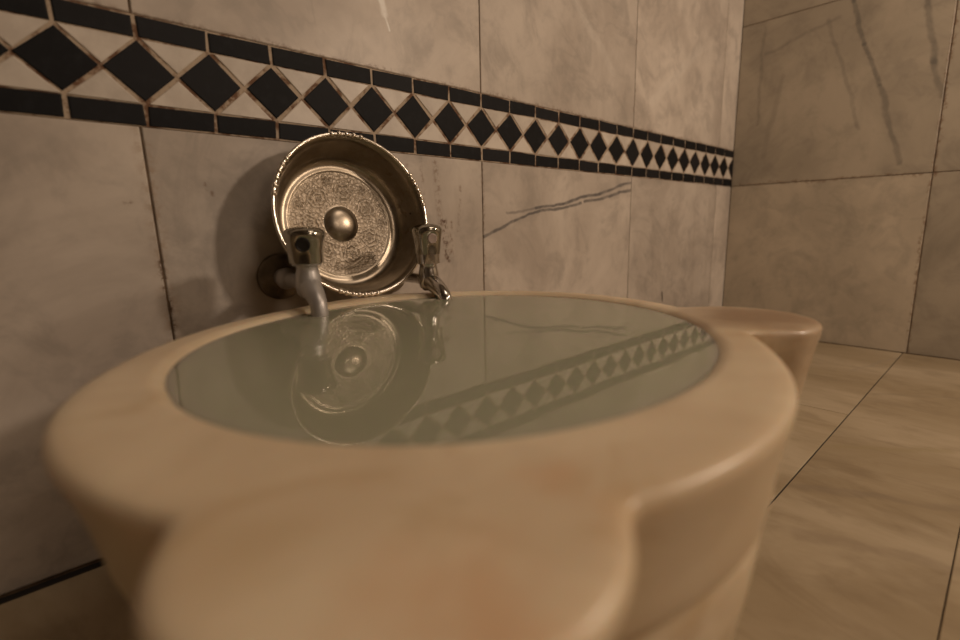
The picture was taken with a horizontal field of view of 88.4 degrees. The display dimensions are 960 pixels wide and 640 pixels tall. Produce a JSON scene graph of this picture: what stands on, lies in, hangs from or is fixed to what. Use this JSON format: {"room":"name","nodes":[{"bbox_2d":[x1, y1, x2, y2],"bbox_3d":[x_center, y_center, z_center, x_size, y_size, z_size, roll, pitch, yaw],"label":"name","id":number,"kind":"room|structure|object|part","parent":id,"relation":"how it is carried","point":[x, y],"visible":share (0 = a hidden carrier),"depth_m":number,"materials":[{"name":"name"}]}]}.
{"room":"turkish bath","nodes":[
{"label":"turkish bath","id":0,"kind":"room"},
{"bbox_2d":[0,0,743,597],"bbox_3d":[-0.694,-0.851,0.001,3.544,2.373,0.101,-11,14,-42],"label":"wall","id":1,"kind":"structure","parent":0,"point":[119,243],"depth_m":0.51,"materials":[{"name":"stone"}]},
{"bbox_2d":[257,226,328,316],"bbox_3d":[-0.171,-0.048,0.469,0.048,0.080,0.135,-9,14,-38],"label":"water tap","id":2,"kind":"object","parent":1,"relation":"attached to","point":[279,276],"visible":1,"depth_m":0.43,"materials":[{"name":"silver metal"}]},
{"bbox_3d":[-0.180,-0.038,0.478,0.022,0.022,0.088,-9,13,-35],"label":"stem","id":3,"kind":"part","parent":2,"relation":"part of","materials":[{"name":"silver metal"}]},
{"bbox_3d":[-0.154,-0.066,0.435,0.037,0.033,0.037,-11,14,-42],"label":"knob","id":4,"kind":"part","parent":2,"relation":"part of","materials":[{"name":"silver metal"}]},
{"bbox_3d":[-0.144,-0.021,0.433,0.021,0.038,0.038,-11,14,-42],"label":"spout","id":5,"kind":"part","parent":2,"relation":"part of","materials":[{"name":"silver metal"}]},
{"bbox_2d":[0,0,732,186],"bbox_3d":[-0.094,-0.249,0.598,2.037,0.090,0.002,-11,14,-42],"label":"trim","id":6,"kind":"structure","parent":1,"relation":"attached to","point":[65,59],"depth_m":0.49,"materials":[{"name":"black tile"}]},
{"bbox_2d":[385,224,451,298],"bbox_3d":[-0.068,-0.065,0.558,0.051,0.085,0.136,-11,14,-42],"label":"water tap","id":7,"kind":"object","parent":1,"relation":"attached to","point":[427,237],"visible":0.76,"depth_m":0.52,"materials":[{"name":"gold metal"}]},
{"bbox_3d":[-0.082,-0.051,0.570,0.022,0.022,0.086,-9,13,-36],"label":"stem","id":8,"kind":"part","parent":7,"relation":"part of","materials":[{"name":"silver metal"}]},
{"bbox_3d":[-0.056,-0.086,0.527,0.032,0.033,0.032,-11,14,-42],"label":"knob","id":9,"kind":"part","parent":7,"relation":"part of","materials":[{"name":"silver metal"}]},
{"bbox_3d":[-0.043,-0.034,0.523,0.021,0.035,0.044,-11,14,-42],"label":"spout","id":10,"kind":"part","parent":7,"relation":"part of","materials":[{"name":"silver metal"}]},
{"bbox_2d":[0,342,959,639],"bbox_3d":[0.247,0.457,-0.759,3.544,0.052,2.602,-11,14,-42],"label":"floor","id":11,"kind":"structure","parent":0,"point":[860,534],"depth_m":0.46,"materials":[{"name":"stone"}]},
{"bbox_2d":[41,291,822,639],"bbox_3d":[-0.008,0.113,0.363,0.445,0.218,0.420,-11,14,-42],"label":"basin","id":12,"kind":"object","parent":11,"relation":"on","point":[645,524],"visible":0.77,"depth_m":0.14,"materials":[{"name":"beige stone"}]},
{"bbox_2d":[270,131,426,296],"bbox_3d":[-0.138,-0.111,0.523,0.170,0.169,0.075,-10,14,-38],"label":"bowl","id":13,"kind":"object","parent":12,"relation":"on","point":[367,204],"visible":0.91,"depth_m":0.54,"materials":[{"name":"silver metal"}]},
{"bbox_2d":[166,295,718,445],"bbox_3d":[-0.011,0.083,0.364,0.365,0.152,0.339,-11,14,-42],"label":"water","id":14,"kind":"object","parent":12,"relation":"in","point":[475,368],"visible":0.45,"depth_m":0.25,"materials":[{"name":"clear liquid"}]},
{"bbox_2d":[722,0,959,360],"bbox_3d":[1.561,-0.940,0.239,0.101,2.373,2.600,-11,14,-42],"label":"wall","id":15,"kind":"structure","parent":0,"point":[844,211],"depth_m":1.10,"materials":[{"name":"stone"}]}
]}

